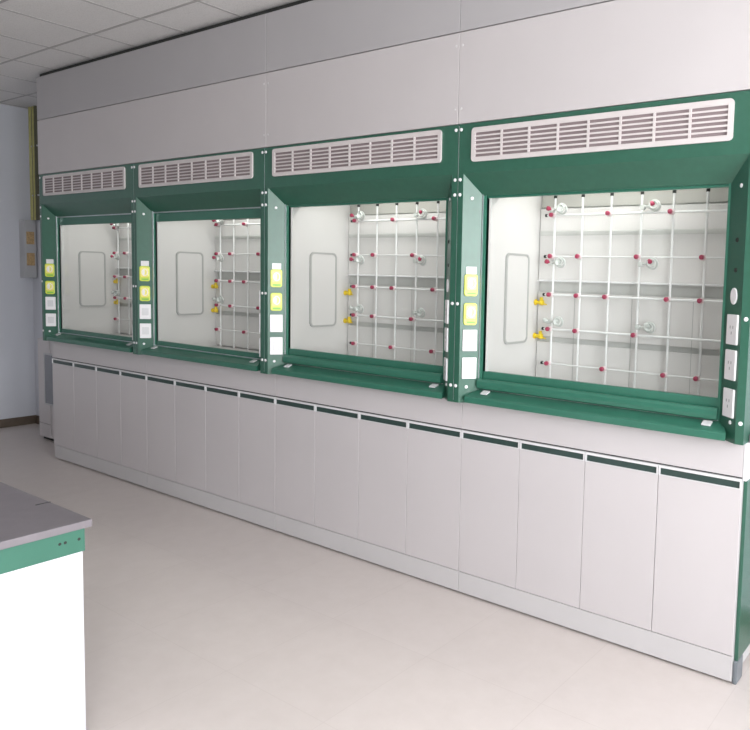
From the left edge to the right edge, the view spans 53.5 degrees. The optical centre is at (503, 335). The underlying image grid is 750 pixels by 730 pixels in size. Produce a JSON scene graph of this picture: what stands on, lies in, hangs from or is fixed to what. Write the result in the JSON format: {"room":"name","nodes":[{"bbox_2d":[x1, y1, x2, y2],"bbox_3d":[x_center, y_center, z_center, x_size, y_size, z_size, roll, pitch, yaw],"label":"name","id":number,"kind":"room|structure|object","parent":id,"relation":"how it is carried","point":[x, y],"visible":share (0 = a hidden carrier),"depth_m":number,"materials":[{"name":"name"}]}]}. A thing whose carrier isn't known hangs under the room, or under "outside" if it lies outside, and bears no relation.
{"room":"chemistry laboratory","nodes":[
{"label":"chemistry laboratory","id":0,"kind":"room"},
{"bbox_2d":[0,104,35,419],"bbox_3d":[-6.899,-0.539,4.966,0.100,3.310,6.870,5,5,34],"label":"wall","id":1,"kind":"structure","parent":0,"point":[17,353],"depth_m":7.55,"materials":[{"name":"white paint"}]},
{"bbox_2d":[0,415,35,427],"bbox_3d":[-6.925,1.072,5.021,0.012,0.090,6.770,5,5,34],"label":"baseboard","id":2,"kind":"structure","parent":1,"relation":"attached to","point":[10,422],"depth_m":7.66,"materials":[{"name":"brown wood"}]},
{"bbox_2d":[19,220,36,277],"bbox_3d":[-4.963,-0.899,7.587,0.127,0.600,0.110,5,5,34],"label":"box","id":3,"kind":"object","parent":1,"relation":"attached to","point":[27,228],"visible":1,"depth_m":7.55,"materials":[{"name":"grey metal"}]},
{"bbox_2d":[33,220,42,415],"bbox_3d":[-0.797,-0.368,4.926,10.060,3.310,0.100,5,5,34],"label":"wall","id":4,"kind":"structure","parent":0,"point":[37,286],"depth_m":7.67,"materials":[{"name":"white paint"}]},
{"bbox_2d":[28,107,32,219],"bbox_3d":[-4.872,-1.770,7.516,0.044,1.147,0.055,5,5,34],"label":"conduit","id":5,"kind":"object","parent":4,"relation":"attached to","point":[29,108],"visible":0.7,"depth_m":7.49,"materials":[{"name":"yellow metal"}]},
{"bbox_2d":[31,110,33,219],"bbox_3d":[-4.839,-1.768,7.501,0.026,1.147,0.044,5,5,34],"label":"conduit","id":6,"kind":"object","parent":4,"relation":"attached to","point":[31,110],"visible":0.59,"depth_m":7.48,"materials":[{"name":"grey metal"}]},
{"bbox_2d":[31,106,35,219],"bbox_3d":[-4.814,-1.765,7.480,0.038,1.147,0.052,5,5,34],"label":"conduit","id":7,"kind":"object","parent":4,"relation":"attached to","point":[31,106],"visible":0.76,"depth_m":7.46,"materials":[{"name":"yellow metal"}]},
{"bbox_2d":[33,106,39,219],"bbox_3d":[-4.769,-1.761,7.445,0.050,1.147,0.058,5,5,34],"label":"conduit","id":8,"kind":"object","parent":4,"relation":"attached to","point":[37,197],"visible":0.54,"depth_m":7.42,"materials":[{"name":"yellow metal"}]},
{"bbox_2d":[35,415,39,424],"bbox_3d":[-0.867,1.240,5.003,10.048,0.090,0.012,5,5,34],"label":"baseboard","id":9,"kind":"structure","parent":4,"relation":"attached to","point":[36,416],"depth_m":7.78,"materials":[{"name":"brown wood"}]},
{"bbox_2d":[0,0,242,107],"bbox_3d":[-2.680,-1.844,1.958,10.060,0.004,6.770,5,5,34],"label":"grid","id":10,"kind":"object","parent":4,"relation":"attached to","point":[1,1],"depth_m":4.94,"materials":[{"name":"white metal"}]},
{"bbox_2d":[36,14,267,119],"bbox_3d":[-2.514,-1.906,5.547,2.998,0.350,0.635,5,5,34],"label":"panel","id":11,"kind":"object","parent":4,"relation":"attached to","point":[236,50],"visible":0.85,"depth_m":5.09,"materials":[{"name":"white metal"}]},
{"bbox_2d":[40,0,312,76],"bbox_3d":[-1.383,-1.978,4.437,6.100,0.040,0.025,5,5,34],"label":"trim","id":12,"kind":"structure","parent":4,"relation":"attached to","point":[299,1],"depth_m":4.95,"materials":[{"name":"black metal"}]},
{"bbox_2d":[0,0,298,108],"bbox_3d":[-2.679,-1.895,1.954,10.260,0.100,6.970,5,5,34],"label":"ceiling","id":13,"kind":"structure","parent":0,"point":[81,15],"depth_m":4.90,"materials":[{"name":"tile"}]},
{"bbox_2d":[0,423,749,729],"bbox_3d":[-2.772,1.503,2.223,10.260,0.100,6.970,5,5,34],"label":"floor","id":14,"kind":"structure","parent":0,"point":[197,617],"depth_m":3.32,"materials":[{"name":"plastic"}]},
{"bbox_2d":[0,482,91,729],"bbox_3d":[-3.099,0.995,2.817,2.900,0.801,1.501,5,5,34],"label":"bench","id":15,"kind":"object","parent":14,"relation":"on","point":[42,542],"visible":1,"depth_m":2.51,"materials":[{"name":"white metal"}]},
{"bbox_2d":[0,482,91,549],"bbox_3d":[-3.088,0.610,2.786,2.900,0.027,1.500,5,5,34],"label":"countertop","id":16,"kind":"structure","parent":15,"relation":"on","point":[22,521],"depth_m":2.58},
{"bbox_2d":[38,337,53,440],"bbox_3d":[-4.109,0.538,6.971,0.840,1.000,0.292,5,5,34],"label":"base cabinet","id":17,"kind":"object","parent":14,"relation":"on","point":[45,371],"visible":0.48,"depth_m":7.00,"materials":[{"name":"white laminate"}]},
{"bbox_2d":[52,341,147,487],"bbox_3d":[-3.187,0.602,6.184,1.486,1.048,0.544,5,5,34],"label":"base cabinet","id":18,"kind":"object","parent":14,"relation":"on","point":[100,395],"visible":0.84,"depth_m":5.92,"materials":[{"name":"white laminate"}]},
{"bbox_2d":[39,164,135,353],"bbox_3d":[-3.183,-0.624,6.059,1.473,1.410,0.622,5,5,34],"label":"fume hood","id":19,"kind":"object","parent":18,"relation":"on","point":[78,208],"visible":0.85,"depth_m":6.24,"materials":[{"name":"green metal"}]},
{"bbox_2d":[45,281,54,293],"bbox_3d":[-3.888,-0.409,6.232,0.070,0.113,0.010,0,5,-18],"label":"power socket","id":20,"kind":"object","parent":19,"relation":"attached to","point":[49,285],"depth_m":6.22,"materials":[{"name":"yellow plastic"}]},
{"bbox_2d":[45,264,54,276],"bbox_3d":[-3.884,-0.556,6.221,0.070,0.112,0.010,0,5,-18],"label":"power socket","id":21,"kind":"object","parent":19,"relation":"attached to","point":[49,268],"depth_m":6.21,"materials":[{"name":"yellow plastic"}]},
{"bbox_2d":[45,297,55,309],"bbox_3d":[-3.891,-0.274,6.244,0.076,0.110,0.008,0,5,-18],"label":"switch plate","id":22,"kind":"object","parent":19,"relation":"attached to","point":[50,302],"depth_m":6.24,"materials":[{"name":"white plastic"}]},
{"bbox_2d":[46,313,55,325],"bbox_3d":[-3.895,-0.132,6.255,0.076,0.110,0.008,0,5,-18],"label":"switch plate","id":23,"kind":"object","parent":19,"relation":"attached to","point":[50,317],"depth_m":6.25,"materials":[{"name":"white plastic"}]},
{"bbox_2d":[43,167,125,195],"bbox_3d":[-3.345,-1.214,5.763,1.281,0.166,0.010,5,5,34],"label":"vent grille","id":24,"kind":"object","parent":19,"relation":"attached to","point":[103,180],"depth_m":5.72,"materials":[{"name":"beige plastic"}]},
{"bbox_2d":[112,223,132,334],"bbox_3d":[-3.034,-0.502,6.211,1.134,1.060,0.056,5,5,34],"label":"lattice","id":25,"kind":"object","parent":19,"relation":"in","point":[128,298],"visible":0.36,"depth_m":6.45,"materials":[{"name":"white metal"}]},
{"bbox_2d":[110,253,119,259],"bbox_3d":[-3.443,-0.696,6.441,0.053,0.061,0.120,-2,6,-41],"label":"clamp","id":26,"kind":"object","parent":25,"relation":"attached to","point":[116,255],"visible":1,"depth_m":6.41,"materials":[{"name":"metal"}]},
{"bbox_2d":[111,290,119,295],"bbox_3d":[-3.451,-0.377,6.466,0.053,0.061,0.120,-2,6,-41],"label":"clamp","id":27,"kind":"object","parent":25,"relation":"attached to","point":[116,291],"visible":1,"depth_m":6.44,"materials":[{"name":"metal"}]},
{"bbox_2d":[37,73,267,174],"bbox_3d":[-2.526,-1.504,5.577,2.998,0.448,0.638,5,5,34],"label":"panel","id":28,"kind":"object","parent":19,"relation":"on","point":[228,116],"visible":0.97,"depth_m":5.12,"materials":[{"name":"white metal"}]},
{"bbox_2d":[146,355,276,529],"bbox_3d":[-1.950,0.702,5.349,1.501,1.048,0.544,5,5,34],"label":"base cabinet","id":29,"kind":"object","parent":14,"relation":"on","point":[211,428],"visible":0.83,"depth_m":5.08,"materials":[{"name":"white laminate"}]},
{"bbox_2d":[133,148,264,373],"bbox_3d":[-1.953,-0.524,5.229,1.497,1.410,0.622,5,5,34],"label":"fume hood","id":30,"kind":"object","parent":29,"relation":"on","point":[177,201],"visible":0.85,"depth_m":5.42,"materials":[{"name":"green metal"}]},
{"bbox_2d":[139,266,149,280],"bbox_3d":[-2.664,-0.458,5.397,0.070,0.112,0.010,0,5,-18],"label":"power socket","id":31,"kind":"object","parent":30,"relation":"attached to","point":[144,271],"depth_m":5.39,"materials":[{"name":"yellow plastic"}]},
{"bbox_2d":[140,286,149,300],"bbox_3d":[-2.668,-0.310,5.409,0.070,0.113,0.010,0,5,-18],"label":"power socket","id":32,"kind":"object","parent":30,"relation":"attached to","point":[144,290],"depth_m":5.40,"materials":[{"name":"yellow plastic"}]},
{"bbox_2d":[140,323,150,337],"bbox_3d":[-2.675,-0.033,5.432,0.076,0.110,0.008,0,5,-18],"label":"switch plate","id":33,"kind":"object","parent":30,"relation":"attached to","point":[145,328],"depth_m":5.43,"materials":[{"name":"white plastic"}]},
{"bbox_2d":[140,304,150,318],"bbox_3d":[-2.671,-0.176,5.421,0.076,0.110,0.008,0,5,-18],"label":"switch plate","id":34,"kind":"object","parent":30,"relation":"attached to","point":[145,309],"depth_m":5.42,"materials":[{"name":"white plastic"}]},
{"bbox_2d":[138,152,252,187],"bbox_3d":[-2.115,-1.114,4.933,1.305,0.166,0.010,5,5,34],"label":"vent grille","id":35,"kind":"object","parent":30,"relation":"attached to","point":[228,168],"depth_m":4.89,"materials":[{"name":"beige plastic"}]},
{"bbox_2d":[211,283,217,288],"bbox_3d":[-2.283,-0.393,5.771,0.083,0.047,0.034,5,5,34],"label":"tap","id":36,"kind":"object","parent":30,"relation":"on","point":[213,285],"depth_m":5.78,"materials":[{"name":"yellow plastic"}]},
{"bbox_2d":[214,219,259,349],"bbox_3d":[-1.794,-0.402,5.374,1.134,1.060,0.056,5,5,34],"label":"lattice","id":37,"kind":"object","parent":30,"relation":"on","point":[247,223],"visible":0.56,"depth_m":5.55,"materials":[{"name":"metal"}]},
{"bbox_2d":[212,254,223,261],"bbox_3d":[-2.202,-0.596,5.604,0.053,0.061,0.120,-2,6,-41],"label":"clamp","id":38,"kind":"object","parent":37,"relation":"attached to","point":[219,257],"visible":1,"depth_m":5.58,"materials":[{"name":"metal"}]},
{"bbox_2d":[212,296,223,303],"bbox_3d":[-2.211,-0.277,5.629,0.053,0.061,0.120,-2,6,-41],"label":"clamp","id":39,"kind":"object","parent":37,"relation":"attached to","point":[220,298],"visible":1,"depth_m":5.60,"materials":[{"name":"plastic"}]},
{"bbox_2d":[212,220,223,224],"bbox_3d":[-2.194,-0.881,5.581,0.053,0.061,0.120,-2,6,-41],"label":"clamp","id":40,"kind":"object","parent":37,"relation":"attached to","point":[216,221],"visible":0.59,"depth_m":5.56,"materials":[{"name":"metal"}]},
{"bbox_2d":[275,374,462,590],"bbox_3d":[-0.704,0.803,4.507,1.509,1.048,0.544,5,5,34],"label":"base cabinet","id":41,"kind":"object","parent":14,"relation":"on","point":[368,474],"visible":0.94,"depth_m":4.22,"materials":[{"name":"white laminate"}]},
{"bbox_2d":[264,125,459,401],"bbox_3d":[-0.704,-0.423,4.385,1.521,1.410,0.622,5,5,34],"label":"fume hood","id":42,"kind":"object","parent":41,"relation":"on","point":[312,190],"visible":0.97,"depth_m":4.55,"materials":[{"name":"green metal"}]},
{"bbox_2d":[270,293,281,310],"bbox_3d":[-1.429,-0.210,4.572,0.070,0.113,0.010,0,5,-18],"label":"power socket","id":43,"kind":"object","parent":42,"relation":"attached to","point":[275,298],"depth_m":4.56,"materials":[{"name":"yellow plastic"}]},
{"bbox_2d":[270,269,281,286],"bbox_3d":[-1.425,-0.357,4.560,0.070,0.112,0.010,0,5,-18],"label":"power socket","id":44,"kind":"object","parent":42,"relation":"attached to","point":[275,274],"depth_m":4.55,"materials":[{"name":"yellow plastic"}]},
{"bbox_2d":[270,337,282,354],"bbox_3d":[-1.436,0.067,4.595,0.076,0.110,0.008,0,5,-18],"label":"switch plate","id":45,"kind":"object","parent":42,"relation":"attached to","point":[276,343],"depth_m":4.59,"materials":[{"name":"white plastic"}]},
{"bbox_2d":[270,315,282,331],"bbox_3d":[-1.432,-0.075,4.584,0.076,0.110,0.008,0,5,-18],"label":"switch plate","id":46,"kind":"object","parent":42,"relation":"attached to","point":[276,321],"depth_m":4.58,"materials":[{"name":"white plastic"}]},
{"bbox_2d":[343,317,352,322],"bbox_3d":[-1.049,-0.103,4.950,0.083,0.047,0.034,5,5,34],"label":"tap","id":47,"kind":"object","parent":42,"relation":"on","point":[345,319],"depth_m":4.96,"materials":[{"name":"yellow plastic"}]},
{"bbox_2d":[344,289,352,294],"bbox_3d":[-1.044,-0.293,4.935,0.083,0.047,0.034,5,5,34],"label":"tap","id":48,"kind":"object","parent":42,"relation":"on","point":[346,291],"depth_m":4.94,"materials":[{"name":"yellow plastic"}]},
{"bbox_2d":[272,130,441,176],"bbox_3d":[-0.866,-1.013,4.089,1.329,0.166,0.010,5,5,34],"label":"vent grille","id":49,"kind":"object","parent":42,"relation":"attached to","point":[413,149],"depth_m":4.04,"materials":[{"name":"beige plastic"}]},
{"bbox_2d":[266,33,459,147],"bbox_3d":[-0.835,-1.338,4.071,1.497,0.448,0.033,5,5,34],"label":"panel","id":50,"kind":"object","parent":42,"relation":"on","point":[415,85],"visible":0.97,"depth_m":4.00,"materials":[{"name":"white metal"}]},
{"bbox_2d":[266,0,460,72],"bbox_3d":[-0.818,-1.741,4.049,1.497,0.350,0.050,5,5,34],"label":"panel","id":51,"kind":"object","parent":42,"relation":"on","point":[314,31],"visible":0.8,"depth_m":4.05,"materials":[{"name":"white metal"}]},
{"bbox_2d":[349,201,445,364],"bbox_3d":[-0.553,-0.301,4.536,1.134,1.060,0.056,5,5,34],"label":"lattice","id":52,"kind":"object","parent":42,"relation":"on","point":[434,218],"visible":0.84,"depth_m":4.63,"materials":[{"name":"metal"}]},
{"bbox_2d":[349,304,363,312],"bbox_3d":[-0.971,-0.176,4.791,0.053,0.061,0.120,-2,6,-41],"label":"clamp","id":53,"kind":"object","parent":52,"relation":"attached to","point":[357,308],"visible":1,"depth_m":4.77,"materials":[{"name":"plastic"}]},
{"bbox_2d":[355,305,361,311],"bbox_3d":[-0.949,-0.175,4.764,0.046,0.045,0.022,5,5,34],"label":"cup","id":54,"kind":"object","parent":53,"relation":"on","point":[358,308],"depth_m":4.76,"materials":[{"name":"plastic"}]},
{"bbox_2d":[349,255,363,264],"bbox_3d":[-0.962,-0.495,4.766,0.053,0.061,0.120,-2,6,-41],"label":"clamp","id":55,"kind":"object","parent":52,"relation":"attached to","point":[359,258],"visible":1,"depth_m":4.74,"materials":[{"name":"metal"}]},
{"bbox_2d":[356,256,361,262],"bbox_3d":[-0.940,-0.494,4.739,0.046,0.045,0.022,5,5,34],"label":"cup","id":56,"kind":"object","parent":55,"relation":"on","point":[359,259],"depth_m":4.74,"materials":[{"name":"plastic"}]},
{"bbox_2d":[350,211,364,219],"bbox_3d":[-0.954,-0.780,4.744,0.053,0.061,0.120,-2,6,-41],"label":"clamp","id":57,"kind":"object","parent":52,"relation":"attached to","point":[360,214],"visible":1,"depth_m":4.72,"materials":[{"name":"metal"}]},
{"bbox_2d":[356,212,362,218],"bbox_3d":[-0.932,-0.779,4.716,0.046,0.045,0.022,5,5,34],"label":"cup","id":58,"kind":"object","parent":57,"relation":"on","point":[359,215],"depth_m":4.71,"materials":[{"name":"plastic"}]},
{"bbox_2d":[412,308,424,317],"bbox_3d":[-0.530,-0.141,4.500,0.042,0.061,0.119,-2,6,-41],"label":"clamp","id":59,"kind":"object","parent":52,"relation":"attached to","point":[420,311],"visible":1,"depth_m":4.47,"materials":[{"name":"metal"}]},
{"bbox_2d":[413,256,425,265],"bbox_3d":[-0.521,-0.460,4.475,0.042,0.061,0.119,-2,6,-41],"label":"clamp","id":60,"kind":"object","parent":52,"relation":"attached to","point":[420,260],"visible":1,"depth_m":4.44,"materials":[{"name":"metal"}]},
{"bbox_2d":[414,208,426,218],"bbox_3d":[-0.513,-0.745,4.452,0.042,0.061,0.119,-2,6,-41],"label":"clamp","id":61,"kind":"object","parent":52,"relation":"attached to","point":[422,212],"visible":1,"depth_m":4.42,"materials":[{"name":"metal"}]},
{"bbox_2d":[418,209,424,216],"bbox_3d":[-0.496,-0.744,4.422,0.046,0.045,0.022,5,5,34],"label":"cup","id":62,"kind":"object","parent":61,"relation":"on","point":[421,213],"depth_m":4.42,"materials":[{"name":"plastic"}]},
{"bbox_2d":[459,403,749,684],"bbox_3d":[0.553,0.886,3.658,1.525,1.085,0.544,5,5,34],"label":"base cabinet","id":63,"kind":"object","parent":14,"relation":"on","point":[638,539],"visible":0.98,"depth_m":3.37,"materials":[{"name":"white laminate"}]},
{"bbox_2d":[453,90,749,444],"bbox_3d":[0.542,-0.322,3.544,1.488,1.410,0.622,5,5,34],"label":"fume hood","id":64,"kind":"object","parent":63,"relation":"on","point":[511,170],"visible":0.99,"depth_m":3.61,"materials":[{"name":"green metal"}]},
{"bbox_2d":[462,357,476,378],"bbox_3d":[-0.176,0.169,3.745,0.076,0.110,0.008,0,5,-18],"label":"switch plate","id":65,"kind":"object","parent":64,"relation":"attached to","point":[469,364],"depth_m":3.74,"materials":[{"name":"white plastic"}]},
{"bbox_2d":[462,330,476,350],"bbox_3d":[-0.172,0.027,3.734,0.076,0.110,0.008,0,5,-18],"label":"switch plate","id":66,"kind":"object","parent":64,"relation":"attached to","point":[469,337],"depth_m":3.73,"materials":[{"name":"white plastic"}]},
{"bbox_2d":[463,303,476,324],"bbox_3d":[-0.169,-0.108,3.722,0.070,0.113,0.010,0,5,-18],"label":"power socket","id":67,"kind":"object","parent":64,"relation":"attached to","point":[469,309],"depth_m":3.71,"materials":[{"name":"yellow plastic"}]},
{"bbox_2d":[464,274,477,295],"bbox_3d":[-0.165,-0.255,3.710,0.070,0.112,0.010,0,5,-18],"label":"power socket","id":68,"kind":"object","parent":64,"relation":"attached to","point":[470,280],"depth_m":3.70,"materials":[{"name":"yellow plastic"}]},
{"bbox_2d":[533,331,545,338],"bbox_3d":[0.210,-0.001,4.099,0.083,0.047,0.034,5,5,34],"label":"tap","id":69,"kind":"object","parent":64,"relation":"on","point":[536,334],"depth_m":4.11,"materials":[{"name":"yellow plastic"}]},
{"bbox_2d":[534,297,546,304],"bbox_3d":[0.216,-0.191,4.085,0.083,0.047,0.034,5,5,34],"label":"tap","id":70,"kind":"object","parent":64,"relation":"on","point":[537,300],"depth_m":4.09,"materials":[{"name":"yellow plastic"}]},
{"bbox_2d":[471,98,734,161],"bbox_3d":[0.380,-0.902,3.249,1.296,0.166,0.010,5,5,34],"label":"vent grille","id":71,"kind":"object","parent":64,"relation":"attached to","point":[691,123],"depth_m":3.19,"materials":[{"name":"beige plastic"}]},
{"bbox_2d":[458,0,749,124],"bbox_3d":[0.576,-1.252,3.483,1.498,0.448,0.638,5,5,34],"label":"panel","id":72,"kind":"object","parent":64,"relation":"on","point":[616,52],"visible":0.99,"depth_m":3.19,"materials":[{"name":"white metal"}]},
{"bbox_2d":[540,188,726,394],"bbox_3d":[0.687,-0.201,3.699,1.134,1.060,0.056,5,5,34],"label":"lattice","id":73,"kind":"object","parent":64,"relation":"on","point":[672,211],"visible":0.98,"depth_m":3.72,"materials":[{"name":"plastic"}]},
{"bbox_2d":[542,316,562,326],"bbox_3d":[0.270,-0.076,3.954,0.053,0.061,0.120,-2,6,-41],"label":"clamp","id":74,"kind":"object","parent":73,"relation":"attached to","point":[557,320],"visible":1,"depth_m":3.93,"materials":[{"name":"metal"}]},
{"bbox_2d":[553,317,560,325],"bbox_3d":[0.292,-0.075,3.926,0.046,0.045,0.022,5,5,34],"label":"cup","id":75,"kind":"object","parent":74,"relation":"on","point":[556,320],"depth_m":3.93,"materials":[{"name":"plastic"}]},
{"bbox_2d":[544,257,565,267],"bbox_3d":[0.279,-0.395,3.929,0.053,0.061,0.120,-2,6,-41],"label":"clamp","id":76,"kind":"object","parent":73,"relation":"attached to","point":[559,261],"visible":1,"depth_m":3.91,"materials":[{"name":"metal"}]},
{"bbox_2d":[555,258,562,265],"bbox_3d":[0.300,-0.393,3.901,0.046,0.045,0.022,5,5,34],"label":"cup","id":77,"kind":"object","parent":76,"relation":"on","point":[558,261],"depth_m":3.90,"materials":[{"name":"plastic"}]},
{"bbox_2d":[546,203,566,214],"bbox_3d":[0.286,-0.680,3.906,0.053,0.061,0.120,-2,6,-41],"label":"clamp","id":78,"kind":"object","parent":73,"relation":"attached to","point":[561,207],"visible":1,"depth_m":3.88,"materials":[{"name":"metal"}]},
{"bbox_2d":[557,204,564,211],"bbox_3d":[0.308,-0.678,3.879,0.046,0.045,0.022,5,5,34],"label":"cup","id":79,"kind":"object","parent":78,"relation":"on","point":[561,207],"depth_m":3.88,"materials":[{"name":"plastic"}]},
{"bbox_2d":[635,322,655,333],"bbox_3d":[0.710,-0.041,3.663,0.042,0.061,0.119,-2,6,-41],"label":"clamp","id":80,"kind":"object","parent":73,"relation":"attached to","point":[649,327],"visible":1,"depth_m":3.63,"materials":[{"name":"metal"}]},
{"bbox_2d":[644,323,652,331],"bbox_3d":[0.728,-0.039,3.632,0.046,0.045,0.022,5,5,34],"label":"cup","id":81,"kind":"object","parent":80,"relation":"on","point":[648,327],"depth_m":3.63,"materials":[{"name":"plastic"}]},
{"bbox_2d":[638,257,657,269],"bbox_3d":[0.719,-0.359,3.637,0.042,0.061,0.119,-2,6,-41],"label":"clamp","id":82,"kind":"object","parent":73,"relation":"attached to","point":[651,262],"visible":1,"depth_m":3.61,"materials":[{"name":"metal"}]},
{"bbox_2d":[647,259,655,267],"bbox_3d":[0.736,-0.358,3.607,0.046,0.045,0.022,5,5,34],"label":"cup","id":83,"kind":"object","parent":82,"relation":"on","point":[651,263],"depth_m":3.61,"materials":[{"name":"plastic"}]},
{"bbox_2d":[640,199,660,211],"bbox_3d":[0.727,-0.644,3.615,0.042,0.061,0.119,-2,6,-41],"label":"clamp","id":84,"kind":"object","parent":73,"relation":"attached to","point":[653,204],"visible":1,"depth_m":3.59,"materials":[{"name":"metal"}]},
{"bbox_2d":[649,200,657,208],"bbox_3d":[0.744,-0.643,3.584,0.046,0.045,0.022,5,5,34],"label":"cup","id":85,"kind":"object","parent":84,"relation":"on","point":[653,204],"depth_m":3.58,"materials":[{"name":"plastic"}]},
{"bbox_2d":[460,0,613,31],"bbox_3d":[0.588,-1.655,3.453,1.498,0.350,0.635,5,5,34],"label":"panel","id":86,"kind":"object","parent":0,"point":[475,14],"visible":0.94,"depth_m":3.46,"materials":[{"name":"white metal"}]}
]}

